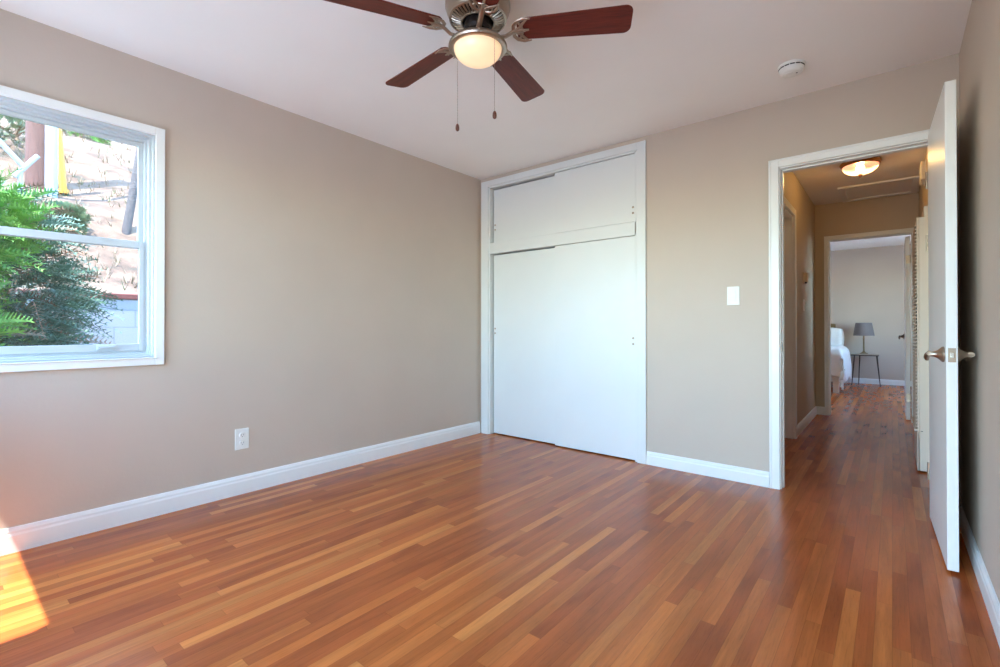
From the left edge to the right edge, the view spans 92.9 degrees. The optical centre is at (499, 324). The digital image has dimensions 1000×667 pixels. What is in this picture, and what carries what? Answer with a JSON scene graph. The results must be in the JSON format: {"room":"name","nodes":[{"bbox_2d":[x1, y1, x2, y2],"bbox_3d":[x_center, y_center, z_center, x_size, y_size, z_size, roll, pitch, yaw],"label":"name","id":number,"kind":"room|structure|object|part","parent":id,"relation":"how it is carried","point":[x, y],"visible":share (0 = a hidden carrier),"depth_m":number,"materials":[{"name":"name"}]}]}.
{"room":"empty bedroom","nodes":[
{"label":"empty bedroom","id":0,"kind":"room"},
{"bbox_2d":[0,8,480,529],"bbox_3d":[0.933,-0.167,6.062,0.152,2.440,11.370,0,0,40],"label":"wall","id":1,"kind":"structure","parent":0,"point":[323,282],"depth_m":2.96,"materials":[{"name":"beige paint"}]},
{"bbox_2d":[0,85,164,372],"bbox_3d":[-2.212,-0.423,2.212,0.150,1.279,1.069,0,0,40],"label":"window","id":2,"kind":"structure","parent":1,"relation":"in","point":[150,148],"depth_m":2.47,"materials":[{"name":"white paint"}]},
{"bbox_3d":[-2.244,-0.698,2.240,0.023,0.577,0.917,0,0,40],"label":"sash","id":3,"kind":"part","parent":2,"relation":"part of","materials":[{"name":"plastic"}]},
{"bbox_3d":[-2.224,-0.153,2.220,0.024,0.586,0.917,0,0,40],"label":"sash","id":4,"kind":"part","parent":2,"relation":"part of","materials":[{"name":"plastic"}]},
{"bbox_2d":[0,421,479,555],"bbox_3d":[-1.372,0.979,3.138,0.015,0.112,3.697,0,0,40],"label":"baseboard","id":5,"kind":"structure","parent":1,"relation":"attached to","point":[39,533],"depth_m":2.70,"materials":[{"name":"white paint"}]},
{"bbox_2d":[235,427,248,449],"bbox_3d":[-1.574,0.700,2.898,0.010,0.127,0.081,0,0,40],"label":"wall outlet","id":6,"kind":"object","parent":1,"relation":"attached to","point":[241,435],"visible":1,"depth_m":2.90,"materials":[{"name":"white plastic"}]},
{"bbox_2d":[0,0,971,250],"bbox_3d":[2.539,-1.455,4.742,4.320,0.120,11.370,0,0,40],"label":"ceiling","id":7,"kind":"structure","parent":0,"point":[679,63],"depth_m":2.54,"materials":[{"name":"paint"}]},
{"bbox_2d":[324,0,632,130],"bbox_3d":[-0.106,-1.114,2.019,1.183,0.596,1.194,0,0,40],"label":"ceiling fan","id":8,"kind":"object","parent":7,"relation":"hanging from","point":[477,43],"visible":1,"depth_m":1.93,"materials":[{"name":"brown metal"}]},
{"bbox_3d":[-0.455,-1.217,1.825,0.460,0.006,0.132,0,12,-24],"label":"blade","id":9,"kind":"part","parent":8,"relation":"part of","materials":[{"name":"brown wood"}]},
{"bbox_3d":[-0.374,-1.214,2.259,0.460,0.006,0.132,0,12,44],"label":"blade","id":10,"kind":"part","parent":8,"relation":"part of","materials":[{"name":"brown wood"}]},
{"bbox_3d":[-0.184,-1.000,2.051,0.003,0.276,0.002,0,0,40],"label":"pull chain","id":11,"kind":"part","parent":8,"relation":"part of","materials":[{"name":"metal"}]},
{"bbox_3d":[-0.092,-1.117,1.982,0.199,0.064,0.199,0,0,40],"label":"lamp shade","id":12,"kind":"part","parent":8,"relation":"part of","materials":[{"name":"white glass"}]},
{"bbox_2d":[452,3,503,24],"bbox_3d":[-0.092,-1.270,1.983,0.238,0.015,0.238,0,0,40],"label":"grille","id":13,"kind":"object","parent":8,"relation":"attached to","point":[461,12],"depth_m":1.93,"materials":[{"name":"metal"}]},
{"bbox_3d":[-0.027,-1.219,1.593,0.132,0.006,0.460,12,-2,-9],"label":"blade","id":14,"kind":"part","parent":8,"relation":"part of","materials":[{"name":"brown wood"}]},
{"bbox_3d":[-0.021,-0.992,1.891,0.003,0.293,0.002,0,0,40],"label":"pull chain","id":15,"kind":"part","parent":8,"relation":"part of","materials":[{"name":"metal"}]},
{"bbox_3d":[0.083,-1.214,2.336,0.132,0.006,0.460,-13,-6,26],"label":"blade","id":16,"kind":"part","parent":8,"relation":"part of","materials":[{"name":"brown wood"}]},
{"bbox_3d":[0.298,-1.217,1.925,0.460,0.006,0.132,0,-12,8],"label":"blade","id":17,"kind":"part","parent":8,"relation":"part of","materials":[{"name":"brown wood"}]},
{"bbox_2d":[777,59,805,77],"bbox_3d":[1.588,-1.384,2.588,0.132,0.048,0.132,0,0,40],"label":"smoke detector","id":18,"kind":"object","parent":7,"relation":"attached to","point":[792,68],"visible":1,"depth_m":2.55,"materials":[{"name":"white plastic"}]},
{"bbox_2d":[839,156,881,177],"bbox_3d":[3.101,-1.331,4.088,0.292,0.137,0.292,0,0,40],"label":"hall ceiling light","id":19,"kind":"object","parent":7,"relation":"attached to","point":[860,167],"visible":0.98,"depth_m":4.01,"materials":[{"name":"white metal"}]},
{"bbox_3d":[3.101,-1.324,4.088,0.256,0.078,0.256,0,0,40],"label":"lamp shade","id":20,"kind":"part","parent":19,"relation":"part of","materials":[{"name":"white glass"}]},
{"bbox_2d":[837,175,918,202],"bbox_3d":[3.906,-1.385,4.908,0.635,0.018,0.670,0,0,40],"label":"attic hatch","id":21,"kind":"object","parent":7,"relation":"attached to","point":[907,185],"visible":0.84,"depth_m":4.89,"materials":[{"name":"white paint"}]},
{"bbox_3d":[3.906,-1.391,4.908,0.525,0.006,0.560,0,0,40],"label":"hatch panel","id":22,"kind":"part","parent":21,"relation":"part of","materials":[{"name":"paint"}]},
{"bbox_2d":[0,382,999,666],"bbox_3d":[2.539,1.095,4.726,4.320,0.100,11.370,0,0,40],"label":"floor","id":23,"kind":"structure","parent":0,"point":[480,549],"depth_m":1.97,"materials":[{"name":"brown wood"}]},
{"bbox_2d":[831,324,846,392],"bbox_3d":[5.196,0.528,8.469,1.510,1.080,1.840,0,0,40],"label":"frame","id":24,"kind":"object","parent":23,"relation":"on","point":[835,379],"visible":0.17,"depth_m":7.30,"materials":[{"name":"white paint"}]},
{"bbox_3d":[5.187,0.941,7.329,0.075,0.240,0.075,0,0,40],"label":"leg","id":25,"kind":"part","parent":24,"relation":"part of","materials":[{"name":"white paint"}]},
{"bbox_3d":[5.180,0.598,8.449,1.470,0.220,1.750,0,0,40],"label":"mattress","id":26,"kind":"object","parent":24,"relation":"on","visible":0},
{"bbox_2d":[831,328,843,346],"bbox_3d":[5.967,0.269,8.689,0.540,0.417,0.217,0,0,40],"label":"pillow","id":27,"kind":"object","parent":26,"relation":"on","point":[837,334],"visible":0.36,"depth_m":8.53,"materials":[{"name":"white fabric"}]},
{"bbox_2d":[831,346,851,389],"bbox_3d":[5.255,0.680,7.939,0.940,0.637,1.396,0,0,40],"label":"comforter","id":28,"kind":"object","parent":26,"relation":"on","point":[841,366],"visible":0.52,"depth_m":7.21,"materials":[{"name":"white fabric"}]},
{"bbox_2d":[851,353,880,386],"bbox_3d":[6.397,0.791,8.300,0.410,0.553,0.380,0,0,40],"label":"side table","id":29,"kind":"object","parent":23,"relation":"on","point":[852,354],"visible":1,"depth_m":8.26,"materials":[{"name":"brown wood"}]},
{"bbox_3d":[6.159,0.799,8.280,0.059,0.536,0.020,0,0,23],"label":"leg","id":30,"kind":"part","parent":29,"relation":"part of","materials":[{"name":"brown metal"}]},
{"bbox_2d":[853,323,874,353],"bbox_3d":[6.358,0.245,8.301,0.304,0.540,0.304,0,0,40],"label":"table lamp","id":31,"kind":"object","parent":29,"relation":"on","point":[860,329],"visible":1,"depth_m":8.21,"materials":[{"name":"grey fabric"}]},
{"bbox_3d":[6.358,0.330,8.301,0.040,0.305,0.040,0,0,40],"label":"stem","id":32,"kind":"part","parent":31,"relation":"part of","materials":[{"name":"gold metal"}]},
{"bbox_3d":[6.358,0.088,8.302,0.304,0.226,0.304,0,0,40],"label":"lamp shade","id":33,"kind":"part","parent":31,"relation":"part of","materials":[{"name":"grey fabric"}]},
{"bbox_3d":[6.423,0.798,8.061,0.066,0.537,0.031,0,0,40],"label":"leg","id":34,"kind":"part","parent":29,"relation":"part of","materials":[{"name":"brown metal"}]},
{"bbox_2d":[481,53,961,506],"bbox_3d":[1.458,-0.184,3.308,4.168,2.440,0.120,0,0,40],"label":"wall","id":35,"kind":"structure","parent":0,"point":[707,204],"depth_m":3.18,"materials":[{"name":"beige paint"}]},
{"bbox_2d":[481,140,646,463],"bbox_3d":[0.496,-0.162,4.096,1.635,2.405,0.150,0,0,40],"label":"closet","id":36,"kind":"object","parent":35,"relation":"attached to","point":[564,284],"visible":1,"depth_m":3.96,"materials":[{"name":"white paint"}]},
{"bbox_3d":[0.235,-1.028,4.313,0.743,0.504,0.022,0,0,40],"label":"sliding door","id":37,"kind":"part","parent":36,"relation":"part of","materials":[{"name":"white paint"}]},
{"bbox_3d":[0.235,0.187,4.305,0.743,1.690,0.022,0,0,40],"label":"sliding door","id":38,"kind":"part","parent":36,"relation":"part of","materials":[{"name":"white paint"}]},
{"bbox_3d":[0.505,-0.723,4.098,1.458,0.103,0.121,0,0,40],"label":"rail","id":39,"kind":"part","parent":36,"relation":"part of","materials":[{"name":"white paint"}]},
{"bbox_3d":[0.753,-1.036,3.840,0.718,0.515,0.022,0,0,40],"label":"sliding door","id":40,"kind":"part","parent":36,"relation":"part of","materials":[{"name":"white paint"}]},
{"bbox_3d":[0.753,0.180,3.832,0.718,1.698,0.022,0,0,40],"label":"sliding door","id":41,"kind":"part","parent":36,"relation":"part of","materials":[{"name":"white paint"}]},
{"bbox_2d":[646,451,768,487],"bbox_3d":[1.397,0.988,3.263,0.802,0.097,0.015,0,0,40],"label":"baseboard","id":42,"kind":"structure","parent":35,"relation":"attached to","point":[706,468],"depth_m":3.23,"materials":[{"name":"white paint"}]},
{"bbox_2d":[727,286,739,304],"bbox_3d":[1.546,-0.188,3.148,0.077,0.124,0.013,0,0,40],"label":"light switch","id":43,"kind":"object","parent":35,"relation":"attached to","point":[733,293],"visible":1,"depth_m":3.14,"materials":[{"name":"white plastic"}]},
{"bbox_2d":[768,129,929,489],"bbox_3d":[2.062,-0.001,2.792,0.825,2.068,0.143,0,0,40],"label":"door frame","id":44,"kind":"structure","parent":35,"relation":"attached to","point":[777,168],"depth_m":2.98,"materials":[{"name":"white paint"}]},
{"bbox_2d":[924,79,974,571],"bbox_3d":[2.080,0.005,2.239,0.154,2.024,0.727,0,0,38],"label":"door","id":45,"kind":"structure","parent":35,"relation":"in","point":[944,354],"depth_m":2.01,"materials":[{"name":"white paint"}]},
{"bbox_3d":[1.887,0.129,2.066,0.058,0.067,0.145,0,0,38],"label":"handle","id":46,"kind":"part","parent":45,"relation":"part of","materials":[{"name":"silver metal"}]},
{"bbox_3d":[1.863,0.128,1.958,0.024,0.058,0.002,0,0,38],"label":"latch plate","id":47,"kind":"part","parent":45,"relation":"part of","materials":[{"name":"silver metal"}]},
{"bbox_3d":[1.962,0.129,2.007,0.058,0.067,0.145,0,0,38],"label":"handle","id":48,"kind":"part","parent":45,"relation":"part of","materials":[{"name":"silver metal"}]},
{"bbox_2d":[784,172,815,428],"bbox_3d":[2.657,-0.177,4.407,0.120,2.440,3.103,0,0,40],"label":"wall","id":49,"kind":"structure","parent":0,"point":[794,192],"depth_m":4.91,"materials":[{"name":"paint"}]},
{"bbox_2d":[784,196,796,438],"bbox_3d":[2.408,-0.004,4.088,0.140,2.090,0.840,0,0,40],"label":"door frame","id":50,"kind":"structure","parent":49,"relation":"attached to","point":[790,260],"depth_m":4.33,"materials":[{"name":"white paint"}]},
{"bbox_2d":[803,272,808,283],"bbox_3d":[3.109,-0.467,4.829,0.040,0.115,0.090,0,0,40],"label":"thermostat","id":51,"kind":"object","parent":49,"relation":"attached to","point":[805,275],"visible":1,"depth_m":4.80,"materials":[{"name":"beige plastic"}]},
{"bbox_2d":[797,406,816,436],"bbox_3d":[3.211,1.000,4.963,0.015,0.092,1.530,0,0,40],"label":"baseboard","id":52,"kind":"structure","parent":49,"relation":"attached to","point":[807,419],"depth_m":4.87,"materials":[{"name":"white paint"}]},
{"bbox_2d":[815,192,918,406],"bbox_3d":[3.512,-0.169,5.791,4.168,2.440,0.120,0,0,40],"label":"wall","id":53,"kind":"structure","parent":0,"point":[898,211],"depth_m":5.41,"materials":[{"name":"paint"}]},
{"bbox_2d":[816,406,824,414],"bbox_3d":[3.721,1.004,5.523,0.088,0.092,0.015,0,0,40],"label":"baseboard","id":54,"kind":"structure","parent":53,"relation":"attached to","point":[820,410],"depth_m":5.51,"materials":[{"name":"white paint"}]},
{"bbox_2d":[824,228,913,422],"bbox_3d":[4.107,0.016,5.283,0.816,2.064,0.143,0,0,40],"label":"door frame","id":55,"kind":"structure","parent":53,"relation":"attached to","point":[906,231],"depth_m":5.47,"materials":[{"name":"white paint"}]},
{"bbox_2d":[898,236,910,419],"bbox_3d":[4.625,0.043,5.434,0.103,1.988,0.730,0,0,40],"label":"door","id":56,"kind":"structure","parent":53,"relation":"in","point":[907,257],"depth_m":5.15,"materials":[{"name":"white paint"}]},
{"bbox_2d":[830,244,911,380],"bbox_3d":[6.172,-0.149,9.009,4.168,2.440,0.150,0,0,40],"label":"wall","id":57,"kind":"structure","parent":0,"point":[867,284],"depth_m":8.50,"materials":[{"name":"beige paint"}]},
{"bbox_2d":[831,377,911,385],"bbox_3d":[6.062,1.025,8.986,4.018,0.092,0.015,0,0,40],"label":"baseboard","id":58,"kind":"structure","parent":57,"relation":"attached to","point":[855,380],"depth_m":8.44,"materials":[{"name":"white paint"}]},
{"bbox_2d":[919,147,927,216],"bbox_3d":[3.750,-0.183,3.503,0.885,2.440,3.103,0,0,40],"label":"wall","id":59,"kind":"structure","parent":0,"point":[923,193],"depth_m":4.22,"materials":[{"name":"paint"}]},
{"bbox_2d":[912,206,928,471],"bbox_3d":[3.143,0.097,3.542,0.101,1.858,0.613,0,0,40],"label":"furnace","id":60,"kind":"object","parent":59,"relation":"attached to","point":[920,419],"visible":0.88,"depth_m":3.32,"materials":[{"name":"metal"}]},
{"bbox_3d":[3.119,0.013,3.565,0.019,1.429,0.570,0,0,40],"label":"louvre panel","id":61,"kind":"part","parent":60,"relation":"part of","materials":[{"name":"metal"}]},
{"bbox_3d":[3.122,0.889,3.557,0.013,0.273,0.610,0,0,40],"label":"panel","id":62,"kind":"part","parent":60,"relation":"part of","materials":[{"name":"metal"}]},
{"bbox_3d":[2.967,-0.562,3.297,0.016,0.115,0.004,0,0,40],"label":"plate","id":63,"kind":"part","parent":60,"relation":"part of","materials":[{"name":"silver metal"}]},
{"bbox_2d":[919,160,925,185],"bbox_3d":[3.517,-1.255,3.951,0.035,0.160,0.240,0,0,40],"label":"door chime","id":64,"kind":"object","parent":59,"relation":"attached to","point":[922,169],"visible":0.91,"depth_m":3.87,"materials":[{"name":"white plastic"}]},
{"bbox_2d":[959,0,999,602],"bbox_3d":[1.484,-0.200,0.719,0.828,2.440,3.837,0,0,40],"label":"wall","id":65,"kind":"structure","parent":0,"point":[979,54],"depth_m":1.88,"materials":[{"name":"beige paint"}]},
{"bbox_2d":[959,506,999,646],"bbox_3d":[1.197,0.976,1.026,0.015,0.092,3.717,0,0,40],"label":"baseboard","id":66,"kind":"structure","parent":65,"relation":"attached to","point":[989,595],"depth_m":1.82,"materials":[{"name":"white paint"}]},
{"label":"outside","id":67,"kind":"structure","parent":0,"visible":0},
{"bbox_2d":[0,117,137,293],"bbox_3d":[-11.460,-6.458,14.709,22.000,12.530,24.000,0,0,40],"label":"ground","id":68,"kind":"structure","parent":67,"point":[84,160],"depth_m":8.18,"materials":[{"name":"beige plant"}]},
{"bbox_2d":[0,114,24,150],"bbox_3d":[-9.027,-3.495,8.842,1.484,0.959,1.363,0,0,40],"label":"bush","id":69,"kind":"object","parent":68,"relation":"on","point":[19,128],"visible":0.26,"depth_m":8.66,"materials":[{"name":"green plant"}]},
{"bbox_2d":[0,139,40,193],"bbox_3d":[-7.008,-2.252,6.760,0.068,1.253,0.674,0,0,40],"label":"pipe railing","id":70,"kind":"object","parent":68,"relation":"on","point":[32,160],"visible":0.78,"depth_m":6.83,"materials":[{"name":"white metal"}]},
{"bbox_2d":[25,120,44,188],"bbox_3d":[-7.821,-5.986,8.095,0.370,7.898,0.370,0,0,40],"label":"utility pole","id":71,"kind":"object","parent":68,"relation":"on","point":[34,132],"visible":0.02,"depth_m":7.92,"materials":[{"name":"brown wood"}]},
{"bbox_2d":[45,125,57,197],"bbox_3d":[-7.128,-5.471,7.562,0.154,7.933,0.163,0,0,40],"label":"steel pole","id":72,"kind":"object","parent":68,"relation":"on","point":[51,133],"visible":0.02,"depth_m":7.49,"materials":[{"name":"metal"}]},
{"bbox_2d":[58,128,69,194],"bbox_3d":[-7.424,-4.186,7.917,0.150,4.502,0.388,0,0,40],"label":"guy wire","id":73,"kind":"object","parent":68,"relation":"attached to","point":[62,181],"visible":0.37,"depth_m":7.94,"materials":[{"name":"yellow metal"}]},
{"bbox_2d":[39,200,96,234],"bbox_3d":[-6.157,-1.450,6.697,0.742,0.566,0.729,0,0,40],"label":"bush","id":74,"kind":"object","parent":68,"relation":"on","point":[79,213],"visible":0.45,"depth_m":6.64,"materials":[{"name":"green plant"}]},
{"bbox_2d":[62,130,111,145],"bbox_3d":[-9.778,-4.580,11.110,1.469,0.951,1.305,0,0,40],"label":"bush","id":75,"kind":"object","parent":68,"relation":"on","point":[74,133],"visible":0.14,"depth_m":11.27,"materials":[{"name":"green plant"}]},
{"bbox_2d":[122,148,136,234],"bbox_3d":[-5.968,-2.424,7.778,0.124,2.148,0.642,0,0,-9],"label":"leaning post","id":76,"kind":"object","parent":68,"relation":"on","point":[132,194],"visible":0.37,"depth_m":7.62,"materials":[{"name":"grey wood"}]},
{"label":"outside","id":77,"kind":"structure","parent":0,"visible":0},
{"bbox_3d":[-1.466,1.240,6.395,3.980,0.130,24.000,0,0,40],"label":"ground","id":78,"kind":"structure","parent":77,"visible":0},
{"bbox_2d":[0,163,63,346],"bbox_3d":[-4.046,-0.066,2.836,2.025,2.462,1.757,0,0,-11],"label":"conifer shrub","id":79,"kind":"object","parent":78,"relation":"on","point":[15,211],"visible":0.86,"depth_m":3.31,"materials":[{"name":"green plant"}]},
{"bbox_2d":[0,180,124,345],"bbox_3d":[-4.070,0.064,3.597,1.924,2.585,1.697,0,0,-29],"label":"juniper shrub","id":80,"kind":"object","parent":78,"relation":"on","point":[46,322],"visible":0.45,"depth_m":3.84,"materials":[{"name":"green plant"}]},
{"bbox_2d":[0,289,137,344],"bbox_3d":[-2.922,0.418,7.605,0.240,1.530,20.000,0,0,40],"label":"wall","id":81,"kind":"structure","parent":78,"relation":"on","point":[128,327],"depth_m":5.57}
]}

